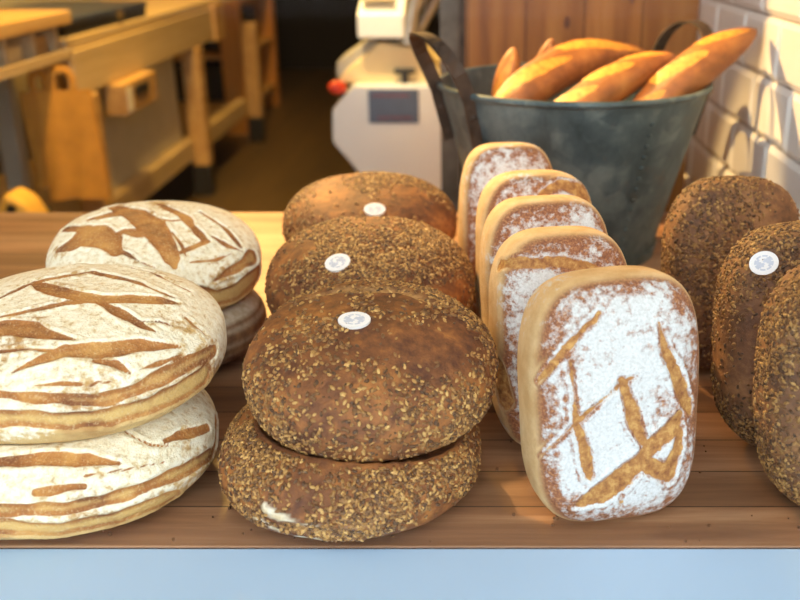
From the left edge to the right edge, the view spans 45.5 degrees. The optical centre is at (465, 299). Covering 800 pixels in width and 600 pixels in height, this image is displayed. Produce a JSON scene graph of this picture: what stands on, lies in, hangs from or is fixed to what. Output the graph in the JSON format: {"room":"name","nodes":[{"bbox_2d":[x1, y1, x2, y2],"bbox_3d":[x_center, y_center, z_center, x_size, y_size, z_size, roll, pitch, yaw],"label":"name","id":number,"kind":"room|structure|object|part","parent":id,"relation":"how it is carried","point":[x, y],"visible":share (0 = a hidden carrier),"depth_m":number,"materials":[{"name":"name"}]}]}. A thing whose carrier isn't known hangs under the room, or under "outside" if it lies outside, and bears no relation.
{"room":"food shop","nodes":[
{"label":"food shop","id":0,"kind":"room"},
{"bbox_2d":[0,59,204,174],"bbox_3d":[-2.650,-1.997,4.783,0.100,2.950,9.020,0,21,0],"label":"wall","id":1,"kind":"structure","parent":0,"point":[20,80],"depth_m":5.58,"materials":[{"name":"paint"}]},
{"bbox_2d":[240,0,253,6],"bbox_3d":[-1.820,-2.834,7.827,0.160,2.200,0.060,0,21,0],"label":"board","id":2,"kind":"object","parent":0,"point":[249,3],"visible":0.02,"depth_m":7.93,"materials":[{"name":"brown wood"}]},
{"bbox_2d":[145,69,357,211],"bbox_3d":[-1.010,-0.646,5.309,3.180,0.050,9.020,0,21,0],"label":"floor","id":3,"kind":"structure","parent":0,"point":[299,150],"depth_m":5.83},
{"bbox_2d":[0,187,47,211],"bbox_3d":[-1.335,-0.065,2.966,0.160,0.567,0.129,0,21,0],"label":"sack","id":4,"kind":"object","parent":3,"relation":"on","point":[20,199],"visible":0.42,"depth_m":2.85,"materials":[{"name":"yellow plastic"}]},
{"bbox_2d":[0,10,71,192],"bbox_3d":[-1.765,-0.326,2.971,0.870,1.050,0.890,0,21,0],"label":"table","id":5,"kind":"object","parent":3,"relation":"on","point":[17,27],"visible":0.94,"depth_m":3.17,"materials":[{"name":"brown wood"}]},
{"bbox_2d":[7,46,22,64],"bbox_3d":[-1.413,-0.746,2.920,0.055,0.060,0.100,0,21,0],"label":"packet","id":6,"kind":"object","parent":5,"relation":"in","point":[14,52],"visible":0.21,"depth_m":2.92,"materials":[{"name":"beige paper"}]},
{"bbox_3d":[-1.580,-0.392,3.369,0.060,0.885,0.060,0,21,0],"label":"leg","id":7,"kind":"part","parent":5,"relation":"part of","materials":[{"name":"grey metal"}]},
{"bbox_2d":[21,69,48,189],"bbox_3d":[-1.435,-0.583,3.252,0.137,0.410,0.063,-4,22,-9],"label":"paper bag","id":8,"kind":"object","parent":5,"relation":"hanging from","point":[29,105],"visible":0.44,"depth_m":3.23,"materials":[{"name":"brown paper"}]},
{"bbox_3d":[-1.438,-0.733,3.194,0.073,0.089,0.009,-4,22,-9],"label":"bag handle","id":9,"kind":"part","parent":8,"relation":"part of","materials":[{"name":"orange paper"}]},
{"bbox_2d":[34,36,47,55],"bbox_3d":[-1.413,-0.822,3.100,0.055,0.070,0.090,0,21,0],"label":"packet","id":10,"kind":"object","parent":5,"relation":"in","point":[40,41],"visible":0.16,"depth_m":3.10,"materials":[{"name":"brown paper"}]},
{"bbox_2d":[35,66,108,200],"bbox_3d":[-1.332,-0.557,3.198,0.197,0.451,0.063,-2,21,-6],"label":"cutting board","id":11,"kind":"object","parent":5,"relation":"hanging from","point":[74,158],"visible":1,"depth_m":3.19,"materials":[{"name":"brown wood"}]},
{"bbox_3d":[-1.334,-0.726,3.132,0.094,0.089,0.009,-2,21,-6],"label":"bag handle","id":12,"kind":"part","parent":11,"relation":"part of","materials":[{"name":"brown wood"}]},
{"bbox_2d":[0,0,265,211],"bbox_3d":[-1.721,-0.980,4.782,0.858,0.955,2.960,0,21,0],"label":"workbench","id":13,"kind":"object","parent":3,"relation":"on","point":[147,137],"visible":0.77,"depth_m":4.34,"materials":[{"name":"brown wood"}]},
{"bbox_2d":[0,49,69,80],"bbox_3d":[-1.407,-0.722,2.822,0.125,0.111,0.840,0,21,0],"label":"rail","id":14,"kind":"object","parent":13,"relation":"attached to","point":[30,62],"depth_m":2.97,"materials":[{"name":"brown wood"}]},
{"bbox_2d":[0,0,100,7],"bbox_3d":[-2.000,-1.286,4.051,0.280,0.144,1.700,0,21,0],"label":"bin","id":15,"kind":"object","parent":13,"relation":"on","point":[3,3],"visible":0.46,"depth_m":3.96,"materials":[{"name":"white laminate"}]},
{"bbox_3d":[-2.075,-0.989,4.859,0.090,0.915,0.090,0,21,0],"label":"leg","id":16,"kind":"part","parent":13,"relation":"part of","materials":[{"name":"brown wood"}]},
{"bbox_2d":[0,1,146,37],"bbox_3d":[-1.583,-1.089,3.659,0.455,0.063,0.895,0,21,0],"label":"equipment case","id":17,"kind":"object","parent":13,"relation":"on","point":[86,16],"visible":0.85,"depth_m":3.69,"materials":[{"name":"black plastic"}]},
{"bbox_3d":[-1.375,-0.461,3.509,0.090,0.592,0.090,0,21,0],"label":"leg","id":18,"kind":"part","parent":13,"relation":"part of","materials":[{"name":"brown wood"}]},
{"bbox_2d":[0,104,228,211],"bbox_3d":[-1.780,-0.747,4.798,0.640,0.030,2.700,0,21,0],"label":"shelf","id":19,"kind":"object","parent":13,"relation":"attached to","point":[74,204],"depth_m":4.05,"materials":[{"name":"brown wood"}]},
{"bbox_3d":[-1.340,-0.833,3.809,0.080,0.117,0.400,0,21,0],"label":"drawer","id":20,"kind":"part","parent":13,"relation":"part of","materials":[{"name":"brown wood"}]},
{"bbox_3d":[-1.468,-0.816,4.229,0.025,0.450,1.190,0,21,0],"label":"panel","id":21,"kind":"part","parent":13,"relation":"part of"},
{"bbox_3d":[-1.301,-0.848,3.803,0.018,0.040,0.160,0,21,0],"label":"drawer pull","id":22,"kind":"part","parent":13,"relation":"part of","materials":[{"name":"black plastic"}]},
{"bbox_2d":[58,0,232,49],"bbox_3d":[-1.755,-1.406,4.616,0.790,0.040,2.960,0,21,0],"label":"countertop","id":23,"kind":"structure","parent":13,"relation":"on","point":[157,11],"depth_m":4.13,"materials":[{"name":"brown wood"}]},
{"bbox_3d":[-1.430,-0.743,4.800,0.060,0.100,2.700,0,21,0],"label":"rail","id":24,"kind":"part","parent":13,"relation":"part of","materials":[{"name":"wood"}]},
{"bbox_3d":[-1.375,-0.987,4.860,0.090,0.592,0.090,0,21,0],"label":"leg","id":25,"kind":"part","parent":13,"relation":"part of","materials":[{"name":"brown wood"}]},
{"bbox_3d":[-1.375,-1.477,6.118,0.090,0.592,0.090,0,21,0],"label":"leg","id":26,"kind":"part","parent":13,"relation":"part of","materials":[{"name":"brown wood"}]},
{"bbox_2d":[173,0,280,134],"bbox_3d":[-1.895,-2.332,6.676,0.810,2.100,1.250,0,21,0],"label":"rack","id":27,"kind":"object","parent":3,"relation":"on","point":[231,54],"visible":0.35,"depth_m":6.45,"materials":[{"name":"brown wood"}]},
{"bbox_2d":[173,61,224,100],"bbox_3d":[-1.830,-1.559,6.757,0.540,0.239,0.340,0,21,0],"label":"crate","id":28,"kind":"object","parent":27,"relation":"on","point":[214,82],"visible":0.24,"depth_m":6.60,"materials":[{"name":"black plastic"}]},
{"bbox_2d":[196,11,244,50],"bbox_3d":[-1.830,-1.867,6.583,0.540,0.239,0.340,0,21,0],"label":"crate","id":29,"kind":"object","parent":27,"relation":"on","point":[210,45],"visible":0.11,"depth_m":6.46,"materials":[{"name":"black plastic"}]},
{"bbox_2d":[173,37,271,58],"bbox_3d":[-1.895,-1.833,6.870,0.790,0.030,1.210,0,21,0],"label":"shelf","id":30,"kind":"object","parent":27,"relation":"attached to","point":[223,54],"depth_m":6.30,"materials":[{"name":"brown wood"}]},
{"bbox_2d":[178,83,275,103],"bbox_3d":[-1.895,-1.507,6.997,0.790,0.030,1.210,0,21,0],"label":"shelf","id":31,"kind":"object","parent":27,"relation":"attached to","point":[266,87],"depth_m":7.18,"materials":[{"name":"brown wood"}]},
{"bbox_2d":[240,7,257,26],"bbox_3d":[-1.830,-2.012,6.956,0.540,0.239,0.340,0,21,0],"label":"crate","id":32,"kind":"object","parent":27,"relation":"on","point":[250,12],"visible":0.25,"depth_m":6.89,"materials":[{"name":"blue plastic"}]},
{"bbox_2d":[328,0,459,190],"bbox_3d":[-0.199,-0.377,2.931,0.385,1.175,0.368,0,21,0],"label":"weighing scale","id":33,"kind":"object","parent":3,"relation":"on","point":[387,120],"visible":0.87,"depth_m":2.69,"materials":[{"name":"white plastic"}]},
{"bbox_3d":[-0.365,-0.601,2.687,0.052,0.040,0.052,0,21,0],"label":"red knob","id":34,"kind":"part","parent":33,"relation":"part of","materials":[{"name":"plastic"}]},
{"bbox_2d":[360,0,393,0],"bbox_3d":[-0.245,-0.864,2.703,0.090,0.012,0.200,0,21,0],"label":"tray","id":35,"kind":"object","parent":33,"relation":"on","point":[360,0],"depth_m":2.61,"materials":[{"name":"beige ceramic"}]},
{"bbox_2d":[339,41,439,82],"bbox_3d":[-0.216,-0.724,2.832,0.305,0.114,0.300,0,21,0],"label":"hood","id":36,"kind":"object","parent":33,"relation":"attached to","point":[368,61],"depth_m":2.70,"materials":[{"name":"metal"}]},
{"bbox_3d":[-0.203,-0.546,2.675,0.141,0.095,0.010,0,21,0],"label":"control panel","id":37,"kind":"part","parent":33,"relation":"part of","materials":[{"name":"grey plastic"}]},
{"bbox_3d":[-0.173,-0.634,2.690,0.060,0.043,0.020,0,21,0],"label":"lever","id":38,"kind":"part","parent":33,"relation":"part of","materials":[{"name":"black plastic"}]},
{"bbox_2d":[0,212,799,548],"bbox_3d":[-0.509,0.396,1.462,1.962,0.800,1.053,0,21,0],"label":"display shelf","id":39,"kind":"object","parent":3,"relation":"on","point":[732,485],"visible":0.07,"depth_m":0.88,"materials":[{"name":"brown wood"}]},
{"bbox_2d":[0,389,218,539],"bbox_3d":[-0.379,0.132,0.909,0.277,0.091,0.254,0,21,0],"label":"loaf","id":40,"kind":"object","parent":39,"relation":"on","point":[57,490],"visible":0.52,"depth_m":0.82,"materials":[{"name":"white food"}]},
{"bbox_2d":[0,263,226,443],"bbox_3d":[-0.374,0.038,0.900,0.286,0.109,0.255,0,21,0],"label":"loaf","id":41,"kind":"object","parent":40,"relation":"on","point":[87,351],"visible":1,"depth_m":0.83,"materials":[{"name":"white food"}]},
{"bbox_2d":[220,289,266,365],"bbox_3d":[-0.373,0.025,1.194,0.242,0.082,0.226,-8,23,-19],"label":"loaf","id":42,"kind":"object","parent":39,"relation":"on","point":[244,318],"visible":0.09,"depth_m":1.15,"materials":[{"name":"brown food"}]},
{"bbox_2d":[46,200,261,309],"bbox_3d":[-0.382,-0.057,1.172,0.253,0.110,0.245,-5,22,-14],"label":"loaf","id":43,"kind":"object","parent":42,"relation":"on","point":[210,247],"visible":0.64,"depth_m":1.12,"materials":[{"name":"white food"}]},
{"bbox_2d":[217,404,481,542],"bbox_3d":[-0.109,0.136,0.907,0.248,0.084,0.250,2,21,6],"label":"loaf","id":44,"kind":"object","parent":39,"relation":"on","point":[277,488],"visible":0.51,"depth_m":0.81,"materials":[{"name":"brown food"}]},
{"bbox_2d":[241,279,498,462],"bbox_3d":[-0.088,0.056,0.897,0.239,0.118,0.226,2,21,6],"label":"loaf","id":45,"kind":"object","parent":44,"relation":"on","point":[367,370],"visible":1,"depth_m":0.83,"materials":[{"name":"brown food"}]},
{"bbox_2d":[102,441,799,542],"bbox_3d":[-0.025,0.162,0.958,0.751,0.004,0.272,0,21,0],"label":"crumbs","id":46,"kind":"object","parent":39,"relation":"on","point":[497,468],"visible":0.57,"depth_m":0.85,"materials":[{"name":"brown food"}]},
{"bbox_2d":[458,142,551,314],"bbox_3d":[0.055,-0.084,1.253,0.129,0.246,0.096,-4,22,-11],"label":"loaf","id":47,"kind":"object","parent":39,"relation":"on","point":[486,161],"visible":0.2,"depth_m":1.20,"materials":[{"name":"white food"}]},
{"bbox_2d":[476,169,590,319],"bbox_3d":[0.084,-0.038,1.148,0.141,0.237,0.095,-4,22,-10],"label":"loaf","id":48,"kind":"object","parent":39,"relation":"on","point":[517,183],"visible":0.12,"depth_m":1.10,"materials":[{"name":"beige food"}]},
{"bbox_2d":[479,194,607,326],"bbox_3d":[0.087,0.002,1.048,0.140,0.235,0.098,-4,22,-9],"label":"loaf","id":49,"kind":"object","parent":39,"relation":"on","point":[511,216],"visible":0.18,"depth_m":1.00,"materials":[{"name":"brown food"}]},
{"bbox_2d":[488,226,626,444],"bbox_3d":[0.096,0.039,0.964,0.145,0.226,0.101,-4,22,-11],"label":"loaf","id":50,"kind":"object","parent":39,"relation":"on","point":[528,258],"visible":0.24,"depth_m":0.92,"materials":[{"name":"white food"}]},
{"bbox_2d":[409,20,713,265],"bbox_3d":[0.169,-0.258,1.544,0.436,0.361,0.439,9,23,21],"label":"metal bucket","id":51,"kind":"object","parent":39,"relation":"on","point":[628,155],"visible":0.64,"depth_m":1.39,"materials":[{"name":"metal"}]},
{"bbox_3d":[-0.034,-0.313,1.427,0.092,0.175,0.131,-9,23,-22],"label":"handle","id":52,"kind":"part","parent":51,"relation":"part of","materials":[{"name":"metal"}]},
{"bbox_2d":[492,47,519,96],"bbox_3d":[0.067,-0.292,1.584,0.049,0.254,0.053,0,21,0],"label":"baguette","id":53,"kind":"object","parent":51,"relation":"in","point":[509,64],"visible":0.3,"depth_m":1.53,"materials":[{"name":"orange food"}]},
{"bbox_2d":[536,38,554,100],"bbox_3d":[0.123,-0.340,1.662,0.048,0.228,0.055,18,27,38],"label":"baguette","id":54,"kind":"object","parent":51,"relation":"in","point":[550,43],"visible":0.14,"depth_m":1.62,"materials":[{"name":"orange food"}]},
{"bbox_2d":[494,38,645,100],"bbox_3d":[0.169,-0.362,1.555,0.339,0.123,0.075,-18,28,-38],"label":"baguette","id":55,"kind":"object","parent":51,"relation":"in","point":[565,65],"visible":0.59,"depth_m":1.50,"materials":[{"name":"orange food"}]},
{"bbox_2d":[554,51,674,101],"bbox_3d":[0.212,-0.282,1.479,0.297,0.192,0.073,-10,24,-25],"label":"baguette","id":56,"kind":"object","parent":51,"relation":"in","point":[616,81],"visible":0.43,"depth_m":1.44,"materials":[{"name":"orange food"}]},
{"bbox_3d":[0.355,-0.376,1.588,0.060,0.175,0.154,-9,23,-22],"label":"handle","id":57,"kind":"part","parent":51,"relation":"part of","materials":[{"name":"metal"}]},
{"bbox_2d":[632,27,756,100],"bbox_3d":[0.327,-0.298,1.469,0.286,0.229,0.072,-8,23,-19],"label":"baguette","id":58,"kind":"object","parent":51,"relation":"in","point":[698,66],"visible":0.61,"depth_m":1.43,"materials":[{"name":"orange food"}]},
{"bbox_2d":[517,265,698,521],"bbox_3d":[0.127,0.084,0.848,0.158,0.227,0.107,-4,22,-11],"label":"loaf","id":59,"kind":"object","parent":39,"relation":"on","point":[608,357],"visible":1,"depth_m":0.81,"materials":[{"name":"white food"}]},
{"bbox_2d":[660,175,799,369],"bbox_3d":[0.314,-0.029,1.127,0.164,0.233,0.100,-2,21,-5],"label":"loaf","id":60,"kind":"object","parent":39,"relation":"on","point":[709,215],"visible":0.41,"depth_m":1.08,"materials":[{"name":"brown food"}]},
{"bbox_2d":[710,220,799,446],"bbox_3d":[0.337,0.038,0.955,0.176,0.235,0.104,-3,21,-7],"label":"loaf","id":61,"kind":"object","parent":39,"relation":"on","point":[752,269],"visible":0.59,"depth_m":0.92,"materials":[{"name":"brown food"}]},
{"bbox_2d":[752,262,799,505],"bbox_3d":[0.347,0.077,0.848,0.177,0.239,0.110,-3,21,-7],"label":"loaf","id":62,"kind":"object","parent":39,"relation":"on","point":[776,379],"visible":1,"depth_m":0.82,"materials":[{"name":"brown food"}]},
{"bbox_3d":[-0.106,0.040,1.165,0.227,0.079,0.227,0,21,0],"label":"loaf","id":63,"kind":"object","parent":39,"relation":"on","visible":0},
{"bbox_2d":[264,215,475,313],"bbox_3d":[-0.114,-0.027,1.135,0.251,0.123,0.231,0,21,0],"label":"loaf","id":64,"kind":"object","parent":63,"relation":"on","point":[398,249],"visible":0.7,"depth_m":1.09,"materials":[{"name":"brown food"}]},
{"bbox_3d":[-0.141,-0.053,1.398,0.225,0.079,0.219,0,21,0],"label":"loaf","id":65,"kind":"object","parent":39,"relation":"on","visible":0},
{"bbox_2d":[282,171,457,240],"bbox_3d":[-0.138,-0.118,1.363,0.251,0.110,0.226,1,21,2],"label":"loaf","id":66,"kind":"object","parent":65,"relation":"on","point":[377,193],"visible":0.57,"depth_m":1.32,"materials":[{"name":"brown food"}]},
{"bbox_2d":[439,0,699,211],"bbox_3d":[0.208,-0.452,2.029,0.526,1.970,0.115,0,21,0],"label":"wooden panel","id":67,"kind":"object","parent":3,"relation":"on","point":[478,32],"depth_m":1.94,"materials":[{"name":"brown wood"}]},
{"bbox_3d":[-0.035,-0.464,2.059,0.040,1.970,0.050,0,21,0],"label":"post","id":68,"kind":"part","parent":67,"relation":"part of","materials":[{"name":"metal"}]},
{"bbox_3d":[-0.008,-0.439,1.994,0.012,1.970,0.040,0,21,0],"label":"edge trim","id":69,"kind":"part","parent":67,"relation":"part of","materials":[{"name":"metal"}]},
{"bbox_2d":[205,0,439,68],"bbox_3d":[-1.060,-3.652,9.032,3.280,2.950,0.100,0,21,0],"label":"wall","id":70,"kind":"structure","parent":0,"point":[310,34],"depth_m":9.37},
{"bbox_2d":[684,0,799,219],"bbox_3d":[0.526,-1.983,4.746,0.107,2.950,9.100,0,21,0],"label":"wall","id":71,"kind":"structure","parent":0,"point":[749,125],"depth_m":1.55,"materials":[{"name":"grey tile"}]},
{"bbox_3d":[-0.650,-0.482,0.480,4.500,3.250,0.100,0,21,0],"label":"wall","id":72,"kind":"structure","parent":0,"visible":0},
{"bbox_2d":[0,549,799,599],"bbox_3d":[-0.385,0.309,0.723,2.230,0.098,0.259,0,21,0],"label":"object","id":73,"kind":"structure","parent":72,"relation":"attached to","point":[25,574],"depth_m":0.80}
]}

